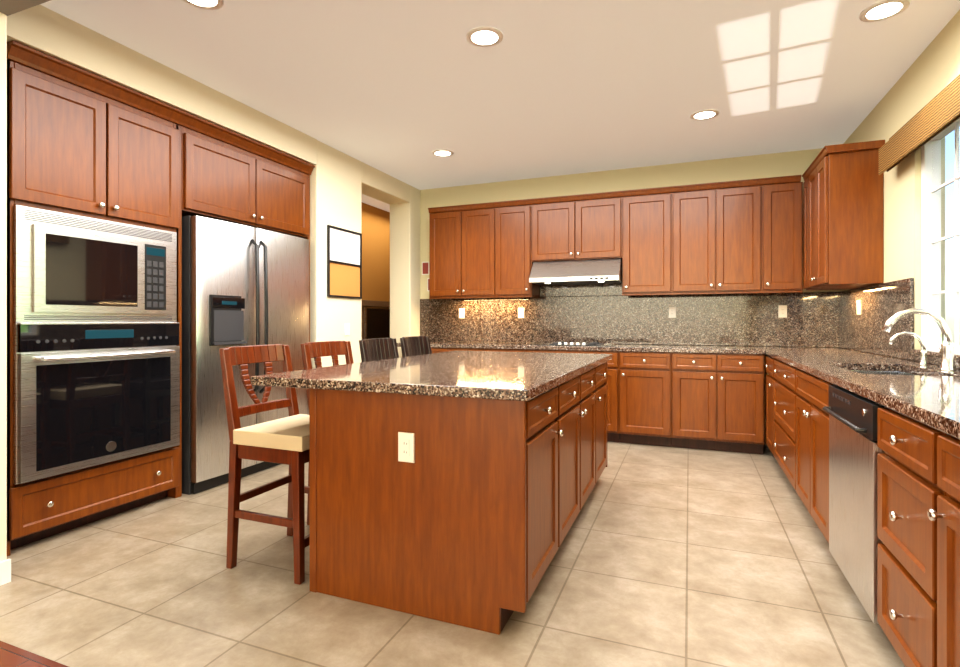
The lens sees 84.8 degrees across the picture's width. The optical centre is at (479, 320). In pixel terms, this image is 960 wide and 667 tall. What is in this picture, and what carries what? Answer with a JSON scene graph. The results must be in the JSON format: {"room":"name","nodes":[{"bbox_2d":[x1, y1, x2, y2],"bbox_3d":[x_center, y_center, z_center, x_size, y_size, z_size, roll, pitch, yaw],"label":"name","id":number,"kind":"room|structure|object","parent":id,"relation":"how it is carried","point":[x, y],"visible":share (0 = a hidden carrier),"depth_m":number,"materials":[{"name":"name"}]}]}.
{"room":"kitchen","nodes":[
{"label":"kitchen","id":0,"kind":"room"},
{"bbox_2d":[0,12,6,561],"bbox_3d":[-2.683,-0.220,2.413,1.130,2.760,0.300,0,0,22],"label":"wall","id":1,"kind":"structure","parent":0,"point":[3,287],"depth_m":2.33,"materials":[{"name":"beige paint"}]},
{"bbox_2d":[0,559,10,585],"bbox_3d":[-2.151,1.110,2.201,0.014,0.100,0.309,0,0,22],"label":"baseboard","id":2,"kind":"structure","parent":1,"relation":"attached to","point":[5,571],"depth_m":2.32,"materials":[{"name":"white"}]},
{"bbox_2d":[0,0,50,15],"bbox_3d":[-0.774,-1.480,1.653,5.240,0.240,0.300,0,0,22],"label":"wall","id":3,"kind":"structure","parent":0,"point":[9,7],"depth_m":2.27,"materials":[{"name":"grey paint"}]},
{"bbox_2d":[0,641,67,666],"bbox_3d":[-3.523,1.210,0.073,9.400,0.100,4.730,0,0,22],"label":"floor","id":4,"kind":"structure","parent":0,"point":[12,655],"depth_m":1.80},
{"bbox_2d":[7,4,419,368],"bbox_3d":[-1.995,-0.220,4.453,0.900,2.760,4.600,0,0,22],"label":"wall","id":5,"kind":"structure","parent":0,"point":[341,183],"depth_m":4.65,"materials":[{"name":"beige paint"}]},
{"bbox_2d":[115,111,314,239],"bbox_3d":[-2.008,-1.052,4.163,0.671,0.635,1.240,0,0,22],"label":"upper cabinet","id":6,"kind":"object","parent":5,"relation":"attached to","point":[171,166],"depth_m":3.61,"materials":[{"name":"brown wood"}]},
{"bbox_2d":[14,205,176,321],"bbox_3d":[-2.345,-0.286,3.096,0.492,0.580,0.878,0,0,22],"label":"built-in microwave","id":7,"kind":"object","parent":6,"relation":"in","point":[71,268],"visible":1,"depth_m":2.91,"materials":[{"name":"grey metal"}]},
{"bbox_2d":[14,322,179,483],"bbox_3d":[-2.359,0.409,3.102,0.683,0.802,0.878,0,0,22],"label":"wall oven","id":8,"kind":"object","parent":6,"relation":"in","point":[88,394],"visible":1,"depth_m":2.90,"materials":[{"name":"grey"}]},
{"bbox_2d":[327,225,361,298],"bbox_3d":[-1.281,-0.545,5.003,0.018,0.650,0.520,0,0,22],"label":"board","id":9,"kind":"object","parent":5,"relation":"attached to","point":[344,263],"visible":1,"depth_m":4.98,"materials":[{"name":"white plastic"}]},
{"bbox_2d":[345,323,349,334],"bbox_3d":[-1.269,0.080,5.041,0.014,0.116,0.072,0,0,22],"label":"light switch","id":10,"kind":"object","parent":5,"relation":"attached to","point":[347,328],"visible":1,"depth_m":5.03,"materials":[{"name":"white plastic"}]},
{"bbox_2d":[362,202,389,301],"bbox_3d":[-1.466,-0.220,7.606,0.150,2.760,4.950,0,0,22],"label":"wall","id":11,"kind":"structure","parent":0,"point":[375,254],"depth_m":7.40,"materials":[{"name":"brown paint"}]},
{"bbox_2d":[0,441,905,666],"bbox_3d":[-1.193,1.210,5.926,9.400,0.100,7.870,0,0,22],"label":"floor","id":12,"kind":"structure","parent":0,"point":[665,556],"depth_m":2.23,"materials":[{"name":"beige tile"}]},
{"bbox_2d":[182,215,308,494],"bbox_3d":[-1.970,0.228,4.126,0.808,1.865,1.120,0,0,22],"label":"refrigerator","id":13,"kind":"object","parent":12,"relation":"on","point":[243,285],"visible":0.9,"depth_m":3.71,"materials":[{"name":"grey metal"}]},
{"bbox_2d":[219,344,309,584],"bbox_3d":[-0.935,0.642,2.600,0.521,1.035,0.450,0,0,22],"label":"bar stool","id":14,"kind":"object","parent":12,"relation":"on","point":[285,440],"visible":0.81,"depth_m":2.46,"materials":[{"name":"brown wood"}]},
{"bbox_2d":[301,341,353,524],"bbox_3d":[-0.728,0.642,3.120,0.521,1.035,0.450,0,0,22],"label":"bar stool","id":15,"kind":"object","parent":12,"relation":"on","point":[316,351],"visible":0.29,"depth_m":3.14,"materials":[{"name":"brown wood"}]},
{"bbox_2d":[362,300,389,338],"bbox_3d":[-1.407,0.440,7.448,0.073,1.440,1.200,0,0,22],"label":"fireplace","id":16,"kind":"object","parent":12,"relation":"on","point":[375,319],"visible":0.27,"depth_m":7.29,"materials":[{"name":"brown stone"}]},
{"bbox_2d":[359,338,398,361],"bbox_3d":[-0.519,0.642,3.651,0.525,1.035,0.450,0,0,22],"label":"stool","id":17,"kind":"object","parent":12,"relation":"on","point":[374,349],"visible":0.19,"depth_m":3.75,"materials":[{"name":"black wood"}]},
{"bbox_2d":[400,336,431,356],"bbox_3d":[-0.320,0.642,4.152,0.525,1.035,0.450,0,0,22],"label":"stool","id":18,"kind":"object","parent":12,"relation":"on","point":[414,345],"visible":0.25,"depth_m":4.26,"materials":[{"name":"black wood"}]},
{"bbox_2d":[431,347,484,352],"bbox_3d":[-0.212,0.722,5.863,0.770,0.876,0.622,0,0,22],"label":"base cabinet","id":19,"kind":"object","parent":12,"relation":"on","point":[434,349],"depth_m":5.55,"materials":[{"name":"brown wood"}]},
{"bbox_2d":[310,358,611,634],"bbox_3d":[0.112,0.722,3.039,0.991,0.876,2.080,0,0,22],"label":"kitchen island","id":20,"kind":"object","parent":12,"relation":"on","point":[468,517],"depth_m":2.09,"materials":[{"name":"brown wood"}]},
{"bbox_2d":[398,432,414,462],"bbox_3d":[-0.292,0.500,2.079,0.072,0.116,0.012,0,0,22],"label":"outlet","id":21,"kind":"object","parent":20,"relation":"attached to","point":[406,447],"visible":1,"depth_m":2.07,"materials":[{"name":"white plastic"}]},
{"bbox_2d":[251,350,610,401],"bbox_3d":[-0.018,0.264,3.107,1.270,0.040,2.190,0,0,22],"label":"island countertop","id":22,"kind":"structure","parent":20,"relation":"on","point":[492,376],"depth_m":2.35,"materials":[{"name":"brown stone"}]},
{"bbox_2d":[485,347,524,351],"bbox_3d":[0.354,0.722,5.637,0.450,0.876,0.622,0,0,22],"label":"base cabinet","id":23,"kind":"object","parent":12,"relation":"on","point":[503,349],"depth_m":5.34,"materials":[{"name":"brown wood"}]},
{"bbox_2d":[525,347,620,442],"bbox_3d":[0.988,0.722,5.385,0.915,0.876,0.622,0,0,22],"label":"base cabinet","id":24,"kind":"object","parent":12,"relation":"on","point":[613,365],"depth_m":4.96,"materials":[{"name":"brown wood"}]},
{"bbox_2d":[621,351,672,446],"bbox_3d":[1.630,0.722,5.129,0.465,0.876,0.622,0,0,22],"label":"base cabinet","id":25,"kind":"object","parent":12,"relation":"on","point":[646,376],"depth_m":4.85,"materials":[{"name":"brown wood"}]},
{"bbox_2d":[673,351,764,453],"bbox_3d":[2.194,0.722,4.905,0.749,0.876,0.622,0,0,22],"label":"base cabinet","id":26,"kind":"object","parent":12,"relation":"on","point":[673,382],"depth_m":4.62,"materials":[{"name":"brown wood"}]},
{"bbox_2d":[397,339,764,350],"bbox_3d":[0.850,0.264,5.447,3.647,0.040,0.647,0,0,22],"label":"countertop","id":27,"kind":"structure","parent":26,"relation":"on","point":[433,342],"depth_m":5.03,"materials":[{"name":"brown stone"}]},
{"bbox_2d":[518,308,523,317],"bbox_3d":[0.462,-0.090,5.920,0.072,0.116,0.012,0,0,22],"label":"outlet","id":28,"kind":"object","parent":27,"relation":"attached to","point":[520,312],"visible":1,"depth_m":5.92,"materials":[{"name":"white plastic"}]},
{"bbox_2d":[534,341,615,345],"bbox_3d":[0.986,0.227,5.398,0.760,0.032,0.500,0,0,22],"label":"cooktop","id":29,"kind":"object","parent":27,"relation":"in","point":[560,343],"visible":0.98,"depth_m":5.26,"materials":[{"name":"black glass"}]},
{"bbox_2d":[669,306,675,317],"bbox_3d":[1.948,-0.090,5.329,0.072,0.116,0.012,0,0,22],"label":"outlet","id":30,"kind":"object","parent":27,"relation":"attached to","point":[672,311],"visible":1,"depth_m":5.32,"materials":[{"name":"white plastic"}]},
{"bbox_2d":[778,305,786,317],"bbox_3d":[2.859,-0.090,4.966,0.072,0.116,0.012,0,0,22],"label":"outlet","id":31,"kind":"object","parent":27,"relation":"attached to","point":[782,311],"visible":1,"depth_m":4.96,"materials":[{"name":"white plastic"}]},
{"bbox_2d":[765,354,767,445],"bbox_3d":[2.648,0.722,4.139,0.711,0.876,0.450,0,0,22],"label":"base cabinet","id":32,"kind":"object","parent":12,"relation":"on","point":[766,365],"depth_m":4.40,"materials":[{"name":"brown wood"}]},
{"bbox_2d":[788,406,828,542],"bbox_3d":[2.075,0.850,2.699,0.711,0.620,0.850,0,0,22],"label":"base cabinet","id":33,"kind":"object","parent":12,"relation":"on","point":[808,430],"depth_m":2.79,"materials":[{"name":"brown wood"}]},
{"bbox_2d":[768,354,907,477],"bbox_3d":[2.398,0.722,3.512,0.711,0.876,0.900,0,0,22],"label":"base cabinet","id":34,"kind":"object","parent":12,"relation":"on","point":[787,386],"depth_m":3.54,"materials":[{"name":"brown wood"}]},
{"bbox_2d":[756,346,939,373],"bbox_3d":[2.603,0.264,3.989,0.688,0.040,2.058,0,0,22],"label":"countertop","id":35,"kind":"structure","parent":34,"relation":"on","point":[804,358],"depth_m":3.25,"materials":[{"name":"brown stone"}]},
{"bbox_2d":[857,300,860,314],"bbox_3d":[3.039,-0.110,4.226,0.012,0.116,0.072,0,0,22],"label":"outlet","id":36,"kind":"object","parent":35,"relation":"attached to","point":[858,307],"visible":0.98,"depth_m":4.21,"materials":[{"name":"white plastic"}]},
{"bbox_2d":[888,331,927,364],"bbox_3d":[2.379,0.150,2.928,0.184,0.186,0.041,0,0,22],"label":"filter faucet","id":37,"kind":"object","parent":35,"relation":"on","point":[923,355],"visible":1,"depth_m":2.90,"materials":[{"name":"silver metal"}]},
{"bbox_2d":[881,308,956,370],"bbox_3d":[2.219,0.088,2.681,0.307,0.310,0.131,0,0,22],"label":"faucet","id":38,"kind":"object","parent":35,"relation":"on","point":[946,348],"visible":1,"depth_m":2.61,"materials":[{"name":"silver metal"}]},
{"bbox_2d":[822,385,883,623],"bbox_3d":[1.712,0.726,2.039,0.557,0.868,0.633,0,0,22],"label":"dishwasher","id":39,"kind":"object","parent":12,"relation":"on","point":[854,451],"visible":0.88,"depth_m":2.03,"materials":[{"name":"grey metal"}]},
{"bbox_2d":[867,398,923,666],"bbox_3d":[1.592,0.722,1.487,0.711,0.876,0.470,0,0,22],"label":"base cabinet","id":40,"kind":"object","parent":12,"relation":"on","point":[894,427],"depth_m":1.66,"materials":[{"name":"brown wood"}]},
{"bbox_2d":[912,422,959,666],"bbox_3d":[1.369,0.722,0.927,0.711,0.876,0.735,0,0,22],"label":"base cabinet","id":41,"kind":"object","parent":12,"relation":"on","point":[918,521],"depth_m":1.40,"materials":[{"name":"brown wood"}]},
{"bbox_2d":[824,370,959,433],"bbox_3d":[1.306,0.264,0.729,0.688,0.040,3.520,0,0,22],"label":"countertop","id":42,"kind":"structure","parent":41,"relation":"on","point":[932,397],"depth_m":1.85,"materials":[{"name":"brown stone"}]},
{"bbox_2d":[851,370,921,375],"bbox_3d":[2.082,0.384,2.702,0.404,0.196,0.744,0,0,22],"label":"undermount sink","id":43,"kind":"object","parent":42,"relation":"in","point":[883,372],"visible":0.04,"depth_m":3.00,"materials":[{"name":"silver metal"}]},
{"bbox_2d":[40,0,959,211],"bbox_3d":[-2.068,-1.650,3.729,9.400,0.100,12.600,0,0,22],"label":"ceiling","id":44,"kind":"structure","parent":0,"point":[401,90],"depth_m":3.37,"materials":[{"name":"white paint"}]},
{"bbox_2d":[183,0,223,9],"bbox_3d":[-1.379,-1.595,2.594,0.210,0.008,0.210,0,0,22],"label":"recessed light","id":45,"kind":"object","parent":44,"relation":"in","point":[220,4],"visible":1,"depth_m":2.64,"materials":[{"name":"white"}]},
{"bbox_2d":[432,149,453,156],"bbox_3d":[-0.354,-1.595,5.006,0.210,0.008,0.210,0,0,22],"label":"recessed light","id":46,"kind":"object","parent":44,"relation":"in","point":[442,152],"visible":0.96,"depth_m":4.99,"materials":[{"name":"white"}]},
{"bbox_2d":[466,26,502,46],"bbox_3d":[0.026,-1.595,2.960,0.210,0.008,0.210,0,0,22],"label":"recessed light","id":47,"kind":"object","parent":44,"relation":"in","point":[484,35],"visible":1,"depth_m":2.95,"materials":[{"name":"white"}]},
{"bbox_2d":[690,109,718,119],"bbox_3d":[1.740,-1.595,4.075,0.210,0.008,0.210,0,0,22],"label":"recessed light","id":48,"kind":"object","parent":44,"relation":"in","point":[703,114],"visible":1,"depth_m":4.07,"materials":[{"name":"white"}]},
{"bbox_2d":[859,0,909,21],"bbox_3d":[2.077,-1.595,2.704,0.210,0.008,0.210,0,0,22],"label":"recessed light","id":49,"kind":"object","parent":44,"relation":"in","point":[881,9],"visible":0.96,"depth_m":2.70,"materials":[{"name":"white"}]},
{"bbox_2d":[420,148,840,441],"bbox_3d":[1.239,-0.220,5.723,4.730,2.760,0.150,0,0,22],"label":"wall","id":50,"kind":"structure","parent":0,"point":[791,163],"depth_m":5.55,"materials":[{"name":"beige paint"}]},
{"bbox_2d":[422,262,428,274],"bbox_3d":[-0.660,-0.640,6.389,0.100,0.160,0.015,0,0,22],"label":"picture","id":51,"kind":"object","parent":50,"relation":"attached to","point":[425,268],"visible":0.93,"depth_m":6.38,"materials":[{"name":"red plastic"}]},
{"bbox_2d":[459,308,464,317],"bbox_3d":[-0.216,-0.090,6.190,0.072,0.116,0.012,0,0,22],"label":"outlet","id":52,"kind":"object","parent":50,"relation":"attached to","point":[461,312],"visible":1,"depth_m":6.18,"materials":[{"name":"white plastic"}]},
{"bbox_2d":[428,202,495,298],"bbox_3d":[-0.149,-0.777,6.002,0.804,1.014,0.348,0,0,22],"label":"upper cabinet","id":53,"kind":"object","parent":50,"relation":"attached to","point":[462,238],"depth_m":5.83,"materials":[{"name":"brown wood"}]},
{"bbox_2d":[496,199,539,297],"bbox_3d":[0.413,-0.777,5.778,0.406,1.014,0.348,0,0,22],"label":"upper cabinet","id":54,"kind":"object","parent":50,"relation":"attached to","point":[514,263],"depth_m":5.62,"materials":[{"name":"brown wood"}]},
{"bbox_2d":[532,191,623,262],"bbox_3d":[1.033,-0.955,5.531,0.930,0.659,0.348,0,0,22],"label":"upper cabinet","id":55,"kind":"object","parent":50,"relation":"attached to","point":[590,226],"depth_m":5.36,"materials":[{"name":"brown wood"}]},
{"bbox_2d":[529,259,621,284],"bbox_3d":[1.007,-0.504,5.452,0.900,0.232,0.474,0,0,22],"label":"range hood","id":56,"kind":"object","parent":55,"relation":"attached to","point":[598,271],"visible":1,"depth_m":5.29,"materials":[{"name":"silver metal"}]},
{"bbox_2d":[622,186,671,294],"bbox_3d":[1.681,-0.777,5.273,0.465,1.014,0.348,0,0,22],"label":"upper cabinet","id":57,"kind":"object","parent":50,"relation":"attached to","point":[647,261],"depth_m":5.11,"materials":[{"name":"brown wood"}]},
{"bbox_2d":[672,178,763,294],"bbox_3d":[2.253,-0.777,5.046,0.765,1.014,0.348,0,0,22],"label":"upper cabinet","id":58,"kind":"object","parent":50,"relation":"attached to","point":[737,237],"depth_m":4.88,"materials":[{"name":"brown wood"}]},
{"bbox_2d":[764,175,802,292],"bbox_3d":[2.758,-0.777,4.845,0.322,1.014,0.348,0,0,22],"label":"upper cabinet","id":59,"kind":"object","parent":50,"relation":"attached to","point":[783,195],"depth_m":4.69,"materials":[{"name":"brown wood"}]},
{"bbox_2d":[841,10,959,348],"bbox_3d":[1.684,-0.220,0.541,0.150,2.760,9.450,0,0,22],"label":"wall","id":60,"kind":"structure","parent":0,"point":[930,74],"depth_m":3.30,"materials":[{"name":"beige paint"}]},
{"bbox_2d":[802,140,884,289],"bbox_3d":[2.846,-0.777,4.188,0.384,1.015,0.850,0,0,22],"label":"upper cabinet","id":61,"kind":"object","parent":60,"relation":"attached to","point":[843,216],"visible":0.98,"depth_m":3.84,"materials":[{"name":"brown wood"}]},
{"bbox_2d":[911,118,959,358],"bbox_3d":[2.451,-0.472,2.549,0.130,1.331,1.446,0,0,22],"label":"window","id":62,"kind":"structure","parent":60,"relation":"in","point":[931,222],"depth_m":3.16,"materials":[{"name":"white"}]},
{"bbox_2d":[879,74,959,174],"bbox_3d":[2.378,-1.103,2.632,0.100,0.243,1.950,0,0,22],"label":"window blind","id":63,"kind":"object","parent":62,"relation":"attached to","point":[935,116],"visible":1,"depth_m":2.88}
]}

